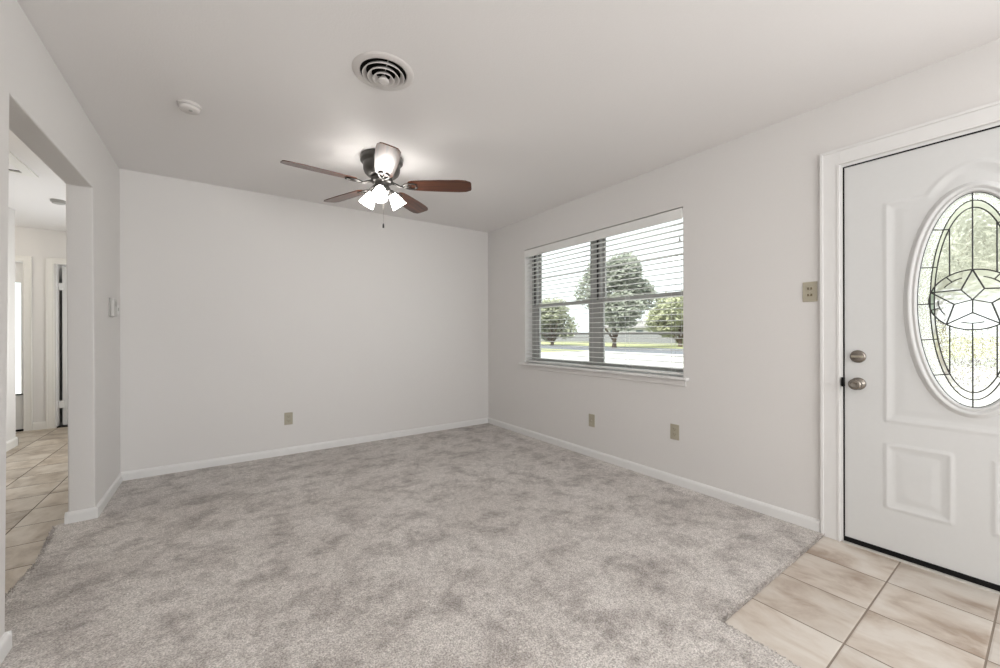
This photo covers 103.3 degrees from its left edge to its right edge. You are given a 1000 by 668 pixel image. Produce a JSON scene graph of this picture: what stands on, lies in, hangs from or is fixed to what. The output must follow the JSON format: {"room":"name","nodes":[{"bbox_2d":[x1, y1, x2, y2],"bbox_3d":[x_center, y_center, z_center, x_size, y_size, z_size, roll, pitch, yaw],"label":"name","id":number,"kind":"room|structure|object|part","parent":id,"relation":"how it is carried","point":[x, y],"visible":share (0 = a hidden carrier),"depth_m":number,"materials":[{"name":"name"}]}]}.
{"room":"living room","nodes":[
{"label":"living room","id":0,"kind":"room"},
{"bbox_2d":[6,207,15,440],"bbox_3d":[-3.349,-0.064,1.642,0.110,2.440,5.950,0,0,-35],"label":"wall","id":1,"kind":"structure","parent":0,"point":[11,404],"depth_m":4.02,"materials":[{"name":"paint"}]},
{"bbox_2d":[6,437,17,451],"bbox_3d":[-3.345,1.110,1.651,0.123,0.093,5.963,0,0,-35],"label":"baseboard","id":2,"kind":"structure","parent":1,"relation":"attached to","point":[13,442],"depth_m":4.00,"materials":[{"name":"paint"}]},
{"bbox_2d":[15,226,65,427],"bbox_3d":[-5.635,-0.055,4.845,2.400,2.450,0.120,0,0,-35],"label":"wall","id":3,"kind":"structure","parent":0,"point":[36,243],"depth_m":4.81,"materials":[{"name":"paint"}]},
{"bbox_2d":[15,262,23,431],"bbox_3d":[-6.045,0.151,4.554,0.775,2.020,0.100,0,0,-35],"label":"door","id":4,"kind":"structure","parent":3,"relation":"in","point":[18,265],"depth_m":4.74,"materials":[{"name":"white paint"}]},
{"bbox_2d":[15,255,31,430],"bbox_3d":[-6.005,0.116,4.498,0.911,2.090,0.019,0,0,-35],"label":"door frame","id":5,"kind":"structure","parent":3,"relation":"attached to","point":[27,260],"depth_m":4.74,"materials":[{"name":"paint"}]},
{"bbox_2d":[32,421,45,429],"bbox_3d":[-5.586,1.113,4.797,0.110,0.093,0.013,0,0,-35],"label":"baseboard","id":6,"kind":"structure","parent":3,"relation":"attached to","point":[35,425],"depth_m":4.79,"materials":[{"name":"paint"}]},
{"bbox_2d":[45,257,65,428],"bbox_3d":[-5.184,0.111,5.078,0.875,2.096,0.019,0,0,-35],"label":"door frame","id":7,"kind":"structure","parent":3,"relation":"attached to","point":[49,262],"depth_m":4.85,"materials":[{"name":"paint"}]},
{"bbox_2d":[57,267,67,427],"bbox_3d":[-5.419,0.154,5.432,0.730,2.010,0.810,0,0,-35],"label":"door","id":8,"kind":"structure","parent":3,"relation":"in","point":[62,286],"depth_m":5.00,"materials":[{"name":"white paint"}]},
{"bbox_2d":[0,0,119,637],"bbox_3d":[-1.030,-0.069,0.259,0.117,2.440,6.813,0,0,-35],"label":"wall","id":9,"kind":"structure","parent":0,"point":[38,105],"depth_m":2.38,"materials":[{"name":"paint"}]},
{"bbox_2d":[0,631,11,664],"bbox_3d":[-0.447,1.110,-0.561,0.143,0.081,4.803,0,0,-35],"label":"baseboard","id":10,"kind":"structure","parent":9,"relation":"attached to","point":[6,639],"depth_m":1.40,"materials":[{"name":"white paint"}]},
{"bbox_2d":[64,472,122,524],"bbox_3d":[-3.000,1.114,3.046,0.143,0.081,1.559,0,0,-35],"label":"baseboard","id":11,"kind":"structure","parent":9,"relation":"attached to","point":[90,513],"depth_m":2.44,"materials":[{"name":"white paint"}]},
{"bbox_2d":[109,298,116,317],"bbox_3d":[-2.747,-0.186,2.809,0.029,0.136,0.104,0,0,-35],"label":"thermostat","id":12,"kind":"object","parent":9,"relation":"attached to","point":[112,302],"visible":1,"depth_m":2.78,"materials":[{"name":"grey plastic"}]},
{"bbox_3d":[-2.756,-0.186,2.803,0.008,0.136,0.104,0,0,-35],"label":"plate","id":13,"kind":"part","parent":12,"relation":"part of","materials":[{"name":"grey plastic"}]},
{"bbox_2d":[59,265,67,424],"bbox_3d":[-5.527,-0.081,5.748,1.180,2.600,1.230,0,0,-35],"label":"wall","id":14,"kind":"structure","parent":0,"point":[60,266],"depth_m":5.17,"materials":[{"name":"paint"}]},
{"bbox_2d":[119,168,487,471],"bbox_3d":[-1.586,-0.070,4.113,3.670,2.440,0.120,0,0,-35],"label":"wall","id":15,"kind":"structure","parent":0,"point":[241,310],"depth_m":3.72,"materials":[{"name":"paint"}]},
{"bbox_2d":[284,412,292,424],"bbox_3d":[-1.999,0.800,3.741,0.071,0.116,0.007,0,0,-35],"label":"wall outlet","id":16,"kind":"object","parent":15,"relation":"attached to","point":[288,417],"visible":1,"depth_m":3.74,"materials":[{"name":"beige plastic"}]},
{"bbox_2d":[121,417,487,480],"bbox_3d":[-1.544,1.110,4.059,3.430,0.081,0.013,0,0,-35],"label":"baseboard","id":17,"kind":"structure","parent":15,"relation":"attached to","point":[167,469],"depth_m":3.71,"materials":[{"name":"white paint"}]},
{"bbox_2d":[0,423,999,667],"bbox_3d":[-1.323,1.173,1.941,5.877,0.077,9.900,0,0,-35],"label":"floor","id":18,"kind":"structure","parent":0,"point":[487,545],"depth_m":1.87,"materials":[{"name":"grey carpet"}]},
{"bbox_2d":[8,0,999,232],"bbox_3d":[-1.358,-1.349,1.858,5.937,0.120,10.000,0,0,-35],"label":"ceiling","id":19,"kind":"structure","parent":0,"point":[540,106],"depth_m":2.03,"materials":[{"name":"paint"}]},
{"bbox_2d":[9,151,38,177],"bbox_3d":[-3.724,-1.276,2.720,0.530,0.014,0.840,0,0,-35],"label":"attic hatch","id":20,"kind":"object","parent":19,"relation":"attached to","point":[16,166],"visible":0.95,"depth_m":3.04,"materials":[{"name":"paint"}]},
{"bbox_3d":[-3.720,-1.280,2.713,0.370,0.006,0.665,0,0,-35],"label":"hatch panel","id":21,"kind":"part","parent":20,"relation":"part of","materials":[{"name":"paint"}]},
{"bbox_2d":[50,198,65,204],"bbox_3d":[-4.240,-1.264,3.800,0.112,0.038,0.112,0,0,-35],"label":"smoke detector","id":22,"kind":"object","parent":19,"relation":"attached to","point":[54,201],"visible":0.94,"depth_m":3.77,"materials":[{"name":"grey plastic"}]},
{"bbox_2d":[177,99,201,114],"bbox_3d":[-1.746,-1.268,2.223,0.112,0.041,0.112,0,0,-35],"label":"smoke detector","id":23,"kind":"object","parent":19,"relation":"attached to","point":[187,106],"visible":1,"depth_m":2.20,"materials":[{"name":"white plastic"}]},
{"bbox_2d":[280,142,471,227],"bbox_3d":[-0.894,-1.030,2.865,1.226,0.522,1.264,0,0,-35],"label":"ceiling fan","id":24,"kind":"object","parent":19,"relation":"hanging from","point":[382,163],"visible":1,"depth_m":2.85,"materials":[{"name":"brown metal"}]},
{"bbox_3d":[-1.193,-1.088,2.630,0.467,0.037,0.152,0,0,-35],"label":"fan blade","id":25,"kind":"part","parent":24,"relation":"part of","materials":[{"name":"brown wood"}]},
{"bbox_3d":[-1.216,-1.088,3.130,0.464,0.037,0.148,0,0,34],"label":"fan blade","id":26,"kind":"part","parent":24,"relation":"part of","materials":[{"name":"brown wood"}]},
{"bbox_3d":[-0.988,-0.990,2.936,0.112,0.130,0.120,0,0,-35],"label":"lamp shade","id":27,"kind":"part","parent":24,"relation":"part of","materials":[{"name":"white glass"}]},
{"bbox_3d":[-0.847,-0.990,2.769,0.108,0.130,0.122,0,0,-35],"label":"lamp shade","id":28,"kind":"part","parent":24,"relation":"part of","materials":[{"name":"white glass"}]},
{"bbox_3d":[-0.847,-1.003,2.787,0.055,0.076,0.064,0,0,-35],"label":"light bulb","id":29,"kind":"part","parent":24,"relation":"part of","materials":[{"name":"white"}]},
{"bbox_3d":[-0.718,-1.089,2.500,0.148,0.037,0.464,0,0,-20],"label":"fan blade","id":30,"kind":"part","parent":24,"relation":"part of","materials":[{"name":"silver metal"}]},
{"bbox_3d":[-0.771,-0.990,2.977,0.124,0.130,0.112,0,0,-35],"label":"lamp shade","id":31,"kind":"part","parent":24,"relation":"part of","materials":[{"name":"white glass"}]},
{"bbox_3d":[-0.750,-1.089,3.302,0.148,0.037,0.464,0,0,16],"label":"fan blade","id":32,"kind":"part","parent":24,"relation":"part of","materials":[{"name":"brown wood"}]},
{"bbox_3d":[-0.443,-1.090,2.913,0.464,0.037,0.148,0,0,-2],"label":"fan blade","id":33,"kind":"part","parent":24,"relation":"part of","materials":[{"name":"brown wood"}]},
{"bbox_2d":[352,51,413,90],"bbox_3d":[-0.575,-1.282,1.953,0.296,0.077,0.296,0,0,-35],"label":"ceiling vent","id":34,"kind":"object","parent":19,"relation":"in","point":[376,69],"visible":1,"depth_m":1.93,"materials":[{"name":"white metal"}]},
{"bbox_2d":[488,39,999,519],"bbox_3d":[1.874,-0.072,2.315,0.140,2.450,6.813,0,0,-35],"label":"wall","id":35,"kind":"structure","parent":0,"point":[747,412],"depth_m":2.64,"materials":[{"name":"paint"}]},
{"bbox_2d":[589,414,594,426],"bbox_3d":[0.842,0.797,3.643,0.013,0.116,0.071,0,0,-35],"label":"outlet","id":36,"kind":"object","parent":35,"relation":"attached to","point":[591,416],"visible":1,"depth_m":3.64,"materials":[{"name":"beige plastic"}]},
{"bbox_2d":[519,238,688,386],"bbox_3d":[0.861,-0.278,3.725,0.209,1.331,1.965,0,0,-35],"label":"window","id":37,"kind":"structure","parent":35,"relation":"in","point":[659,378],"depth_m":3.73,"materials":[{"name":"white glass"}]},
{"bbox_3d":[0.677,-0.616,4.143,0.018,0.631,0.780,0,0,-35],"label":"sash","id":38,"kind":"part","parent":37,"relation":"part of","materials":[{"name":"clear glass"}]},
{"bbox_3d":[0.659,-0.018,4.130,0.018,0.625,0.780,0,0,-35],"label":"sash","id":39,"kind":"part","parent":37,"relation":"part of","materials":[{"name":"clear glass"}]},
{"bbox_2d":[524,208,682,374],"bbox_3d":[0.839,-0.312,3.702,0.072,1.242,1.853,0,0,-35],"label":"window blind","id":40,"kind":"object","parent":37,"relation":"attached to","point":[677,214],"visible":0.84,"depth_m":3.45,"materials":[{"name":"grey plastic"}]},
{"bbox_3d":[0.852,0.300,3.703,0.050,0.017,1.834,0,0,-35],"label":"rail","id":41,"kind":"part","parent":40,"relation":"part of","materials":[{"name":"white plastic"}]},
{"bbox_3d":[0.856,-0.295,3.694,0.053,1.190,1.631,0,0,-35],"label":"ladder cord","id":42,"kind":"part","parent":40,"relation":"part of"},
{"bbox_3d":[1.351,-0.446,2.945,0.002,0.880,0.002,0,0,-35],"label":"lift cord","id":43,"kind":"part","parent":40,"relation":"part of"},
{"bbox_3d":[1.198,-0.018,3.369,0.018,0.625,0.835,0,0,-35],"label":"sash","id":44,"kind":"part","parent":37,"relation":"part of","materials":[{"name":"clear glass"}]},
{"bbox_3d":[1.216,-0.617,3.382,0.018,0.631,0.835,0,0,-35],"label":"sash","id":45,"kind":"part","parent":37,"relation":"part of","materials":[{"name":"clear glass"}]},
{"bbox_2d":[488,417,819,531],"bbox_3d":[0.836,1.104,3.653,0.013,0.081,3.426,0,0,-35],"label":"baseboard","id":46,"kind":"structure","parent":35,"relation":"attached to","point":[786,515],"depth_m":2.91,"materials":[{"name":"white paint"}]},
{"bbox_2d":[670,423,678,440],"bbox_3d":[1.315,0.738,2.980,0.007,0.116,0.071,0,0,-35],"label":"wall outlet","id":47,"kind":"object","parent":35,"relation":"attached to","point":[674,429],"visible":1,"depth_m":2.98,"materials":[{"name":"beige plastic"}]},
{"bbox_2d":[803,281,817,301],"bbox_3d":[1.796,-0.245,2.293,0.012,0.116,0.071,0,0,-35],"label":"light switch","id":48,"kind":"object","parent":35,"relation":"attached to","point":[810,289],"visible":1,"depth_m":2.29,"materials":[{"name":"beige plastic"}]},
{"bbox_2d":[820,100,999,541],"bbox_3d":[2.144,0.061,1.796,0.019,2.162,1.112,0,0,-35],"label":"door frame","id":49,"kind":"structure","parent":35,"relation":"attached to","point":[830,162],"depth_m":2.20,"materials":[{"name":"white paint"}]},
{"bbox_2d":[840,121,999,594],"bbox_3d":[2.182,0.117,1.824,0.205,2.112,0.966,0,0,-35],"label":"door","id":50,"kind":"structure","parent":35,"relation":"in","point":[920,222],"depth_m":1.93,"materials":[{"name":"white paint"}]},
{"bbox_3d":[1.886,0.263,2.175,0.024,0.050,0.013,0,0,-35],"label":"strike plate","id":51,"kind":"part","parent":50,"relation":"part of","materials":[{"name":"black metal"}]},
{"bbox_3d":[1.899,0.267,2.108,0.071,0.066,0.066,0,0,-35],"label":"knob","id":52,"kind":"part","parent":50,"relation":"part of","materials":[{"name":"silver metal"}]},
{"bbox_3d":[2.170,-0.155,1.816,0.064,1.078,0.446,0,0,-35],"label":"glass moulding","id":53,"kind":"part","parent":50,"relation":"part of","materials":[{"name":"clear glass"}]},
{"label":"border glass","id":54,"kind":"part","parent":50,"relation":"part of","materials":[{"name":"clear glass"}]},
{"bbox_3d":[2.166,-0.158,1.812,0.001,0.276,0.274,0,0,-35],"label":"star glass","id":55,"kind":"part","parent":50,"relation":"part of","materials":[{"name":"clear glass"}]},
{"label":"band glass","id":56,"kind":"part","parent":50,"relation":"part of","materials":[{"name":"clear glass"}]},
{"bbox_3d":[2.166,-0.155,1.812,0.001,0.848,0.238,0,0,-35],"label":"rippled glass","id":57,"kind":"part","parent":50,"relation":"part of","materials":[{"name":"clear glass"}]},
{"label":"outside","id":58,"kind":"structure","parent":0,"visible":0},
{"bbox_2d":[541,351,682,367],"bbox_3d":[10.567,1.378,8.398,21.053,0.120,41.500,0,0,-35],"label":"driveway","id":59,"kind":"structure","parent":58,"point":[586,353],"depth_m":22.12,"materials":[{"name":"concrete"}]},
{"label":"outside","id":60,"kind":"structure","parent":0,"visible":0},
{"bbox_2d":[541,341,682,348],"bbox_3d":[34.932,1.241,134.994,146.990,0.120,340.000,0,0,-35],"label":"lawn","id":61,"kind":"structure","parent":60,"point":[576,343],"depth_m":48.06,"materials":[{"name":"green plant"}]},
{"bbox_2d":[541,334,677,342],"bbox_3d":[13.081,0.535,68.062,0.024,1.520,63.990,0,0,-35],"label":"fence","id":62,"kind":"object","parent":61,"relation":"on","point":[636,338],"visible":0.06,"depth_m":58.59,"materials":[{"name":"grey wood"}]},
{"bbox_2d":[605,320,653,331],"bbox_3d":[28.514,-0.708,76.544,8.200,3.920,19.200,0,0,-35],"label":"house","id":63,"kind":"structure","parent":61,"relation":"on","point":[639,327],"depth_m":74.90,"materials":[{"name":"white"}]},
{"bbox_2d":[644,292,682,346],"bbox_3d":[18.396,-1.695,40.019,6.620,6.134,5.442,0,0,-14],"label":"street tree","id":64,"kind":"object","parent":61,"relation":"on","point":[659,313],"visible":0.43,"depth_m":39.78,"materials":[{"name":"green plant"}]},
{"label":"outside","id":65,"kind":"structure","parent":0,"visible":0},
{"bbox_2d":[541,348,588,351],"bbox_3d":[-21.213,1.430,53.293,21.053,0.120,68.490,0,0,-35],"label":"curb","id":66,"kind":"structure","parent":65,"point":[543,349],"depth_m":31.55,"materials":[{"name":"white concrete"}]},
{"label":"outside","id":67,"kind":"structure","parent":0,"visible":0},
{"bbox_2d":[15,345,20,393],"bbox_3d":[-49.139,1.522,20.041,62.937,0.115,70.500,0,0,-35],"label":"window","id":68,"kind":"structure","parent":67,"point":[17,347],"depth_m":15.51,"materials":[{"name":"glass"}]},
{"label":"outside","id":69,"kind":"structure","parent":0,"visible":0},
{"bbox_2d":[541,344,682,354],"bbox_3d":[-11.397,1.403,65.442,8.990,0.110,280.000,0,0,-35],"label":"street","id":70,"kind":"structure","parent":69,"point":[639,350],"depth_m":33.56,"materials":[{"name":"grey asphalt"}]},
{"bbox_2d":[541,297,579,344],"bbox_3d":[5.863,-1.502,46.066,6.669,5.802,5.952,0,0,-35],"label":"street tree","id":71,"kind":"object","parent":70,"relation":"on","point":[545,319],"visible":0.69,"depth_m":45.32,"materials":[{"name":"green plant"}]},
{"bbox_2d":[573,251,657,347],"bbox_3d":[10.772,-3.067,36.018,7.178,8.844,7.065,0,0,-35],"label":"shade tree","id":72,"kind":"object","parent":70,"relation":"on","point":[618,321],"visible":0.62,"depth_m":33.85,"materials":[{"name":"green plant"}]}
]}

